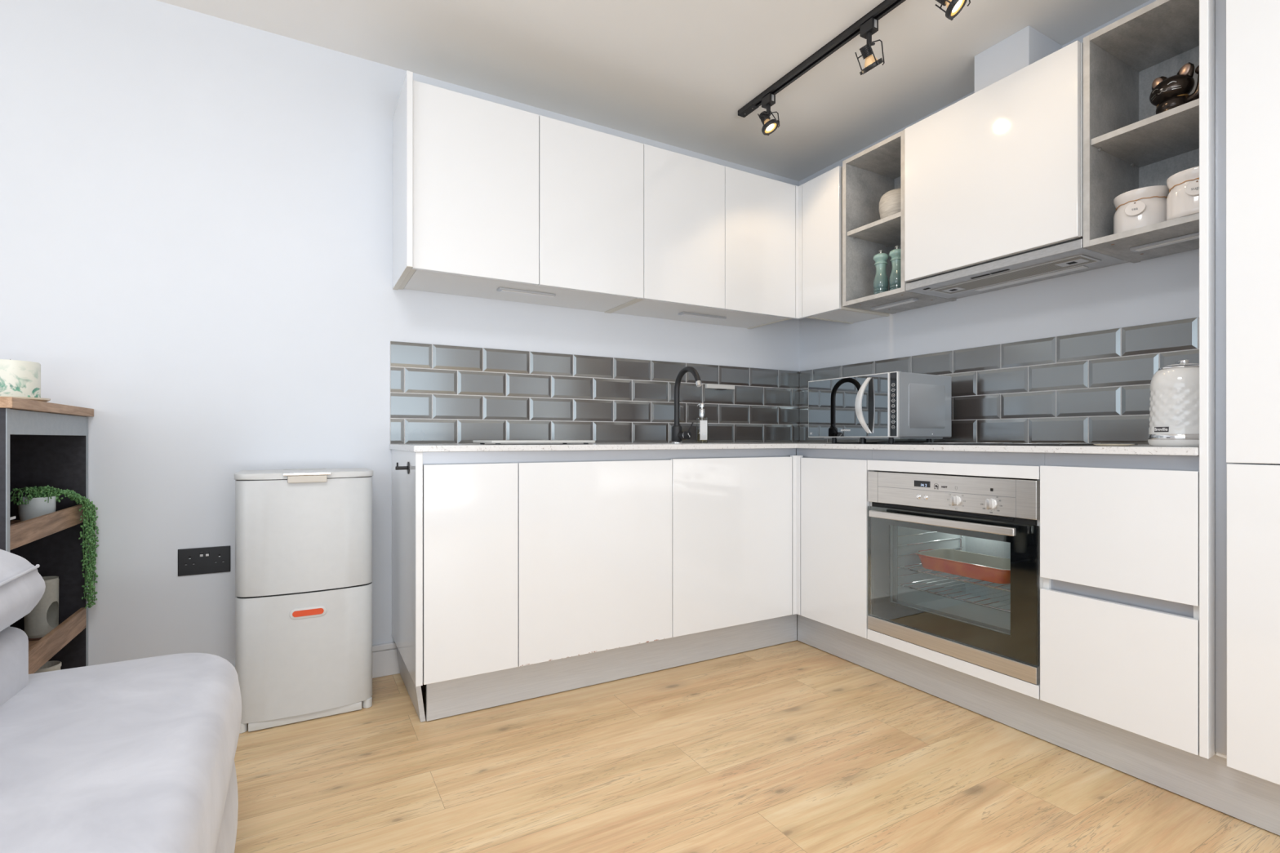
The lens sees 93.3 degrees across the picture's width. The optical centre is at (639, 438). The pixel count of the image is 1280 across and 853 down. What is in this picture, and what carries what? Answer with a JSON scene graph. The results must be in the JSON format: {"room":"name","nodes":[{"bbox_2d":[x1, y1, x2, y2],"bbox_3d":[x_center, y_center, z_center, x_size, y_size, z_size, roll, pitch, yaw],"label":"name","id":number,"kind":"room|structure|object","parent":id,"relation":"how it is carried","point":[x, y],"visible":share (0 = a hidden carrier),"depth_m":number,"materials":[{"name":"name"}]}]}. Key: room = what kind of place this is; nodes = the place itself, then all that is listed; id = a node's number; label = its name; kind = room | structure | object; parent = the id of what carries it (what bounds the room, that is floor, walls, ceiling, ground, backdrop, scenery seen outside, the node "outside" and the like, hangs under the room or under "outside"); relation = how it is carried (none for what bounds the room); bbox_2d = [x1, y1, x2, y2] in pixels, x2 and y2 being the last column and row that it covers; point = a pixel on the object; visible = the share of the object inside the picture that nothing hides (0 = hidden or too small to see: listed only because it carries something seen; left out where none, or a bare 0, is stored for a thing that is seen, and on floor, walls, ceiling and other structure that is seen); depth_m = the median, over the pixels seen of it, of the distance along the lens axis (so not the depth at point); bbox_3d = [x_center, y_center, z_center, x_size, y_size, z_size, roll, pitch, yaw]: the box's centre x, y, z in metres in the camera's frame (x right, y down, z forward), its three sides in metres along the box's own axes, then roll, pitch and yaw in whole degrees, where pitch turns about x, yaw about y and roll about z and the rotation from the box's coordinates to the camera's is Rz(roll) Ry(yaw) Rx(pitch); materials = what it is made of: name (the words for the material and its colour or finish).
{"room":"kitchen","nodes":[
{"label":"kitchen","id":0,"kind":"room"},
{"bbox_2d":[0,0,799,666],"bbox_3d":[-1.332,-0.266,2.196,5.272,2.350,0.120,0,0,-29],"label":"wall","id":1,"kind":"structure","parent":0,"point":[196,208],"depth_m":2.05,"materials":[{"name":"white paint"}]},
{"bbox_2d":[177,545,230,576],"bbox_3d":[-1.472,0.412,2.042,0.146,0.090,0.009,0,0,-29],"label":"double socket","id":2,"kind":"object","parent":1,"relation":"attached to","point":[208,560],"visible":1,"depth_m":2.04,"materials":[{"name":"black plastic"}]},
{"bbox_2d":[234,641,399,678],"bbox_3d":[-2.183,0.847,1.637,3.000,0.124,0.018,0,0,-29],"label":"baseboard","id":3,"kind":"structure","parent":1,"relation":"attached to","point":[384,655],"depth_m":2.31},
{"bbox_2d":[392,70,643,312],"bbox_3d":[-0.466,-0.907,2.407,0.926,0.657,0.359,0,0,-29],"label":"upper cabinet","id":4,"kind":"object","parent":1,"relation":"attached to","point":[507,197],"depth_m":2.24,"materials":[{"name":"white"}]},
{"bbox_2d":[497,287,555,297],"bbox_3d":[-0.449,-0.579,2.395,0.230,0.011,0.038,0,0,-29],"label":"light","id":5,"kind":"object","parent":4,"relation":"attached to","point":[500,289],"visible":1,"depth_m":2.38,"materials":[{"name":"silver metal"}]},
{"bbox_2d":[390,341,799,444],"bbox_3d":[-0.037,-0.178,2.850,2.126,0.397,0.009,0,0,-29],"label":"tile backsplash","id":6,"kind":"structure","parent":1,"relation":"attached to","point":[440,394],"depth_m":2.69,"materials":[{"name":"grey tile"}]},
{"bbox_2d":[705,383,734,390],"bbox_3d":[0.409,-0.265,3.085,0.175,0.026,0.020,0,0,-29],"label":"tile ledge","id":7,"kind":"object","parent":6,"relation":"attached to","point":[721,387],"visible":1,"depth_m":3.07,"materials":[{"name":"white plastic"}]},
{"bbox_2d":[608,143,795,328],"bbox_3d":[0.299,-0.901,2.849,0.840,0.639,0.339,0,0,-29],"label":"upper cabinet","id":8,"kind":"object","parent":1,"relation":"attached to","point":[719,240],"visible":0.92,"depth_m":2.69,"materials":[{"name":"white"}]},
{"bbox_2d":[678,311,726,319],"bbox_3d":[0.296,-0.579,2.849,0.250,0.011,0.040,0,0,-29],"label":"light","id":9,"kind":"object","parent":8,"relation":"attached to","point":[682,313],"visible":1,"depth_m":2.83,"materials":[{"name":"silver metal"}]},
{"bbox_2d":[681,314,724,319],"bbox_3d":[0.299,-0.575,2.851,0.234,0.003,0.028,0,0,-29],"label":"diffuser","id":10,"kind":"object","parent":9,"relation":"attached to","point":[704,316],"depth_m":2.84,"materials":[{"name":"white plastic"}]},
{"bbox_2d":[157,0,1149,181],"bbox_3d":[-0.051,-1.491,-0.082,5.272,0.100,5.346,0,0,-29],"label":"ceiling","id":11,"kind":"structure","parent":0,"point":[679,73],"depth_m":2.23,"materials":[{"name":"white paint"}]},
{"bbox_2d":[737,0,905,117],"bbox_3d":[1.008,-1.428,1.656,0.038,0.024,2.298,0,0,-29],"label":"track","id":12,"kind":"object","parent":11,"relation":"attached to","point":[886,6],"visible":1,"depth_m":2.24,"materials":[{"name":"black metal"}]},
{"bbox_2d":[757,93,779,135],"bbox_3d":[0.534,-1.340,2.491,0.086,0.154,0.074,0,0,25],"label":"track spotlight","id":13,"kind":"object","parent":12,"relation":"attached to","point":[770,126],"visible":1,"depth_m":2.49,"materials":[{"name":"black metal"}]},
{"bbox_2d":[854,17,884,75],"bbox_3d":[0.782,-1.329,2.047,0.091,0.176,0.073,0,0,-29],"label":"track spotlight","id":14,"kind":"object","parent":12,"relation":"attached to","point":[870,27],"visible":1,"depth_m":2.04,"materials":[{"name":"black metal"}]},
{"bbox_2d":[935,0,970,20],"bbox_3d":[0.930,-1.338,1.797,0.095,0.159,0.073,0,0,27],"label":"track spotlight","id":15,"kind":"object","parent":12,"relation":"attached to","point":[954,7],"visible":1,"depth_m":1.80,"materials":[{"name":"black metal"}]},
{"bbox_2d":[234,614,1279,852],"bbox_3d":[-0.051,0.949,-0.082,5.272,0.080,5.346,0,0,-29],"label":"floor","id":16,"kind":"structure","parent":0,"point":[797,746],"depth_m":1.62,"materials":[{"name":"brown wood"}]},
{"bbox_2d":[0,396,93,674],"bbox_3d":[-1.774,0.407,1.520,0.468,1.004,0.620,0,0,-29],"label":"shelf unit","id":17,"kind":"object","parent":16,"relation":"on","point":[42,443],"depth_m":1.81,"materials":[{"name":"brown wood"}]},
{"bbox_2d":[0,395,50,402],"bbox_3d":[-1.631,-0.101,1.573,0.138,0.012,0.138,0,0,-29],"label":"plate","id":18,"kind":"object","parent":17,"relation":"on","point":[41,399],"visible":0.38,"depth_m":1.56,"materials":[{"name":"beige ceramic"}]},
{"bbox_2d":[0,359,40,397],"bbox_3d":[-1.633,-0.154,1.566,0.113,0.106,0.113,0,0,-29],"label":"pillar candle","id":19,"kind":"object","parent":18,"relation":"on","point":[18,378],"visible":0.77,"depth_m":1.54,"materials":[{"name":"beige wax"}]},
{"bbox_2d":[9,503,84,550],"bbox_3d":[-1.771,0.229,1.529,0.426,0.054,0.569,0,0,-29],"label":"shelf","id":20,"kind":"object","parent":17,"relation":"on","point":[65,516],"depth_m":1.61,"materials":[{"name":"brown wood"}]},
{"bbox_2d":[34,661,61,673],"bbox_3d":[-1.738,0.728,1.759,0.077,0.136,0.077,0,0,-29],"label":"ribbed bowl","id":21,"kind":"object","parent":17,"relation":"on","point":[49,666],"visible":0.2,"depth_m":1.77,"materials":[{"name":"beige ceramic"}]},
{"bbox_2d":[9,484,98,608],"bbox_3d":[-1.690,0.326,1.773,0.104,0.387,0.254,0,0,7],"label":"trailing plant","id":22,"kind":"object","parent":17,"relation":"on","point":[38,503],"visible":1,"depth_m":1.79,"materials":[{"name":"green plant"}]},
{"bbox_2d":[22,607,86,674],"bbox_3d":[-1.771,0.556,1.529,0.426,0.063,0.569,0,0,-29],"label":"shelf","id":23,"kind":"object","parent":17,"relation":"on","point":[72,620],"depth_m":1.68,"materials":[{"name":"brown wood"}]},
{"bbox_2d":[0,549,241,852],"bbox_3d":[-0.586,0.540,0.088,0.724,0.738,2.548,0,0,-29],"label":"sofa","id":24,"kind":"object","parent":16,"relation":"on","point":[133,756],"visible":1,"depth_m":0.90,"materials":[{"name":"grey fabric"}]},
{"bbox_2d":[0,549,45,631],"bbox_3d":[-0.696,0.244,-0.027,0.420,0.146,2.456,0,0,-29],"label":"cushion","id":25,"kind":"object","parent":24,"relation":"on","point":[22,587],"depth_m":1.04,"materials":[{"name":"grey fabric"}]},
{"bbox_2d":[0,653,241,852],"bbox_3d":[-0.568,0.539,0.100,0.680,0.200,2.544,0,0,-29],"label":"seat cushion","id":26,"kind":"object","parent":24,"relation":"on","point":[133,756],"depth_m":0.87,"materials":[{"name":"grey fabric"}]},
{"bbox_2d":[234,467,373,733],"bbox_3d":[-1.129,0.508,2.048,0.398,0.802,0.300,0,0,-29],"label":"waste bin","id":27,"kind":"object","parent":16,"relation":"on","point":[304,536],"visible":0.98,"depth_m":1.93,"materials":[{"name":"grey plastic"}]},
{"bbox_2d":[391,449,518,722],"bbox_3d":[-0.682,0.474,2.171,0.325,0.867,0.558,0,0,-29],"label":"base cabinet","id":28,"kind":"object","parent":16,"relation":"on","point":[470,499],"depth_m":1.94,"materials":[{"name":"white laminate"}]},
{"bbox_2d":[395,462,409,474],"bbox_3d":[-0.770,0.094,1.957,0.040,0.040,0.040,0,0,-29],"label":"wall hook","id":29,"kind":"object","parent":28,"relation":"attached to","point":[407,467],"visible":1,"depth_m":1.95,"materials":[{"name":"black metal"}]},
{"bbox_2d":[515,449,672,666],"bbox_3d":[-0.273,0.400,2.395,0.607,0.718,0.546,0,0,-29],"label":"base cabinet","id":30,"kind":"object","parent":16,"relation":"on","point":[595,527],"visible":0.8,"depth_m":2.14,"materials":[{"name":"white laminate"}]},
{"bbox_2d":[426,613,796,721],"bbox_3d":[0.008,0.833,2.334,1.595,0.146,0.016,0,0,-29],"label":"plinth","id":31,"kind":"object","parent":16,"relation":"on","point":[453,697],"visible":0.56,"depth_m":2.23,"materials":[{"name":"metal"}]},
{"bbox_2d":[668,448,795,637],"bbox_3d":[0.280,0.400,2.706,0.662,0.718,0.546,0,0,-29],"label":"base cabinet","id":32,"kind":"object","parent":16,"relation":"on","point":[732,508],"visible":0.8,"depth_m":2.44,"materials":[{"name":"white laminate"}]},
{"bbox_2d":[390,442,1199,455],"bbox_3d":[0.428,0.030,2.025,2.130,0.020,1.902,0,0,-29],"label":"countertop","id":33,"kind":"structure","parent":32,"relation":"on","point":[1134,449],"depth_m":2.02,"materials":[{"name":"white stone"}]},
{"bbox_2d":[472,440,595,444],"bbox_3d":[-0.407,0.013,2.312,0.398,0.015,0.270,0,0,-29],"label":"chopping board","id":34,"kind":"object","parent":33,"relation":"on","point":[481,442],"visible":0.88,"depth_m":2.23,"materials":[{"name":"white plastic"}]},
{"bbox_2d":[671,366,702,443],"bbox_3d":[0.220,-0.149,2.656,0.084,0.338,0.220,0,0,-29],"label":"tap","id":35,"kind":"object","parent":33,"relation":"on","point":[677,435],"visible":0.98,"depth_m":2.70,"materials":[{"name":"black metal"}]},
{"bbox_2d":[696,403,707,443],"bbox_3d":[0.300,-0.077,2.927,0.047,0.194,0.057,0,0,-3],"label":"soap bottle","id":36,"kind":"object","parent":33,"relation":"on","point":[703,424],"visible":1,"depth_m":2.90,"materials":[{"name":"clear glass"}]},
{"bbox_2d":[808,371,951,444],"bbox_3d":[1.012,-0.119,2.574,0.435,0.278,0.462,0,0,-29],"label":"microwave oven","id":37,"kind":"object","parent":33,"relation":"on","point":[894,405],"visible":0.93,"depth_m":2.40,"materials":[{"name":"silver metal"}]},
{"bbox_2d":[893,442,1137,445],"bbox_3d":[1.290,0.017,2.117,0.475,0.006,0.575,0,0,-29],"label":"cooktop","id":38,"kind":"object","parent":33,"relation":"in","point":[912,443],"visible":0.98,"depth_m":1.92,"materials":[{"name":"black glass"}]},
{"bbox_2d":[1093,444,1134,446],"bbox_3d":[1.350,0.017,1.721,0.074,0.006,0.098,0,0,-29],"label":"spoon rest","id":39,"kind":"object","parent":33,"relation":"on","point":[1113,445],"visible":0.97,"depth_m":1.69,"materials":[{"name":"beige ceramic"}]},
{"bbox_2d":[1147,360,1199,446],"bbox_3d":[1.490,-0.095,1.629,0.200,0.230,0.143,0,0,-2],"label":"kettle","id":40,"kind":"object","parent":33,"relation":"on","point":[1174,408],"visible":0.75,"depth_m":1.59,"materials":[{"name":"white"}]},
{"bbox_2d":[796,448,871,638],"bbox_3d":[1.000,0.400,2.600,0.547,0.718,0.402,0,0,-29],"label":"base cabinet","id":41,"kind":"object","parent":16,"relation":"on","point":[834,503],"visible":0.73,"depth_m":2.43,"materials":[{"name":"white plastic"}]},
{"bbox_2d":[790,455,803,615],"bbox_3d":[0.678,0.415,2.614,0.038,0.688,0.038,0,0,-29],"label":"post","id":42,"kind":"object","parent":41,"relation":"attached to","point":[796,460],"visible":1,"depth_m":2.61,"materials":[{"name":"white paint"}]},
{"bbox_2d":[866,449,1044,699],"bbox_3d":[1.249,0.400,2.158,0.547,0.718,0.613,0,0,-29],"label":"base cabinet","id":43,"kind":"object","parent":16,"relation":"on","point":[1010,465],"visible":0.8,"depth_m":1.98,"materials":[{"name":"white plastic"}]},
{"bbox_2d":[867,471,1039,684],"bbox_3d":[1.212,0.419,2.137,0.556,0.595,0.601,0,0,-29],"label":"oven","id":44,"kind":"object","parent":43,"relation":"in","point":[993,626],"visible":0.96,"depth_m":2.06,"materials":[{"name":"silver metal"}]},
{"bbox_2d":[915,548,1010,583],"bbox_3d":[1.189,0.451,2.149,0.206,0.052,0.392,0,0,-29],"label":"dish","id":45,"kind":"object","parent":44,"relation":"in","point":[993,569],"visible":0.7,"depth_m":2.15,"materials":[{"name":"red ceramic"}]},
{"bbox_2d":[797,614,1279,835],"bbox_3d":[1.504,0.833,1.317,0.017,0.146,3.220,0,0,-29],"label":"plinth","id":46,"kind":"object","parent":16,"relation":"on","point":[1251,799],"visible":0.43,"depth_m":1.74,"materials":[{"name":"metal"}]},
{"bbox_2d":[1040,453,1199,755],"bbox_3d":[1.487,0.400,1.734,0.547,0.718,0.357,0,0,-29],"label":"base cabinet","id":47,"kind":"object","parent":16,"relation":"on","point":[1119,534],"visible":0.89,"depth_m":1.58,"materials":[{"name":"white plastic"}]},
{"bbox_2d":[1199,0,1279,785],"bbox_3d":[1.742,-0.266,1.292,0.560,2.050,0.663,0,0,-29],"label":"tall cabinet","id":48,"kind":"object","parent":16,"relation":"on","point":[1247,32],"depth_m":1.38,"materials":[{"name":"white plastic"}]},
{"bbox_2d":[799,0,1199,456],"bbox_3d":[2.224,-0.266,1.129,0.120,2.350,5.226,0,0,-29],"label":"wall","id":49,"kind":"structure","parent":0,"point":[1166,288],"depth_m":2.33,"materials":[{"name":"white paint"}]},
{"bbox_2d":[802,165,888,324],"bbox_3d":[0.979,-0.901,2.877,0.335,0.639,0.228,0,0,-29],"label":"upper cabinet","id":50,"kind":"object","parent":49,"relation":"attached to","point":[822,195],"visible":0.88,"depth_m":2.79,"materials":[{"name":"white"}]},
{"bbox_2d":[793,184,804,319],"bbox_3d":[0.767,-0.901,2.914,0.035,0.639,0.042,0,0,-29],"label":"post","id":51,"kind":"object","parent":50,"relation":"attached to","point":[798,189],"visible":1,"depth_m":2.91,"materials":[{"name":"white paint"}]},
{"bbox_2d":[842,129,955,314],"bbox_3d":[1.122,-0.910,2.624,0.334,0.646,0.316,0,0,-29],"label":"open shelf unit","id":52,"kind":"object","parent":49,"relation":"attached to","point":[878,169],"visible":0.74,"depth_m":2.68,"materials":[{"name":"laminate"}]},
{"bbox_2d":[872,249,888,294],"bbox_3d":[1.033,-0.708,2.589,0.064,0.202,0.064,0,0,-29],"label":"pepper mill","id":53,"kind":"object","parent":52,"relation":"on","point":[881,282],"visible":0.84,"depth_m":2.57,"materials":[{"name":"teal ceramic"}]},
{"bbox_2d":[879,188,901,218],"bbox_3d":[1.089,-0.977,2.552,0.147,0.124,0.147,0,0,-29],"label":"stoneware bowl","id":54,"kind":"object","parent":52,"relation":"on","point":[890,203],"visible":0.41,"depth_m":2.50,"materials":[{"name":"beige ceramic"}]},
{"bbox_2d":[871,297,918,310],"bbox_3d":[1.099,-0.582,2.614,0.034,0.011,0.214,0,0,-29],"label":"light","id":55,"kind":"object","parent":52,"relation":"attached to","point":[911,300],"visible":1,"depth_m":2.60,"materials":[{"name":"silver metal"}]},
{"bbox_2d":[874,300,914,310],"bbox_3d":[1.099,-0.578,2.614,0.022,0.003,0.190,0,0,-29],"label":"diffuser","id":56,"kind":"object","parent":55,"relation":"attached to","point":[901,302],"depth_m":2.61,"materials":[{"name":"white plastic"}]},
{"bbox_2d":[888,245,901,290],"bbox_3d":[1.078,-0.708,2.530,0.064,0.202,0.064,0,0,-29],"label":"pepper mill","id":57,"kind":"object","parent":52,"relation":"on","point":[895,281],"visible":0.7,"depth_m":2.51,"materials":[{"name":"green ceramic"}]},
{"bbox_2d":[904,40,1083,282],"bbox_3d":[1.344,-0.923,2.208,0.354,0.602,0.624,0,0,-29],"label":"upper cabinet","id":58,"kind":"object","parent":49,"relation":"attached to","point":[996,173],"visible":0.84,"depth_m":2.06,"materials":[{"name":"white plastic"}]},
{"bbox_2d":[905,238,1128,298],"bbox_3d":[1.353,-0.603,2.213,0.333,0.038,0.623,0,0,-29],"label":"hood","id":59,"kind":"object","parent":58,"relation":"attached to","point":[1068,258],"visible":0.98,"depth_m":2.13,"materials":[{"name":"metal"}]},
{"bbox_2d":[974,25,1062,93],"bbox_3d":[1.402,-1.332,2.241,0.222,0.216,0.196,0,0,-29],"label":"cover","id":60,"kind":"object","parent":58,"relation":"on","point":[1026,46],"depth_m":2.16,"materials":[{"name":"white paint"}]},
{"bbox_2d":[799,317,1199,444],"bbox_3d":[1.355,-0.178,2.542,0.009,0.397,1.893,0,0,-29],"label":"tile backsplash","id":61,"kind":"structure","parent":49,"relation":"attached to","point":[1093,387],"depth_m":2.24,"materials":[{"name":"grey tile"}]},
{"bbox_2d":[1083,0,1199,262],"bbox_3d":[1.592,-0.910,1.788,0.334,0.646,0.346,0,0,-29],"label":"open shelf unit","id":62,"kind":"object","parent":49,"relation":"attached to","point":[1127,146],"visible":0.54,"depth_m":1.86,"materials":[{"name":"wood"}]},
{"bbox_2d":[1113,185,1168,234],"bbox_3d":[1.495,-0.668,1.800,0.144,0.124,0.135,0,0,-29],"label":"storage jar","id":63,"kind":"object","parent":62,"relation":"on","point":[1140,207],"visible":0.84,"depth_m":1.75,"materials":[{"name":"white ceramic"}]},
{"bbox_2d":[1129,231,1199,252],"bbox_3d":[1.579,-0.582,1.760,0.034,0.011,0.240,0,0,-29],"label":"light","id":64,"kind":"object","parent":62,"relation":"attached to","point":[1195,235],"visible":0.53,"depth_m":1.78,"materials":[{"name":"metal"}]},
{"bbox_2d":[1149,62,1199,114],"bbox_3d":[1.552,-0.999,1.760,0.123,0.166,0.134,0,0,17],"label":"cat figurine","id":65,"kind":"object","parent":62,"relation":"on","point":[1173,91],"visible":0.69,"depth_m":1.74,"materials":[{"name":"black ceramic"}]},
{"bbox_2d":[1166,165,1199,220],"bbox_3d":[1.534,-0.668,1.659,0.145,0.124,0.135,0,0,-29],"label":"storage jar","id":66,"kind":"object","parent":62,"relation":"on","point":[1183,197],"visible":0.54,"depth_m":1.64,"materials":[{"name":"white ceramic"}]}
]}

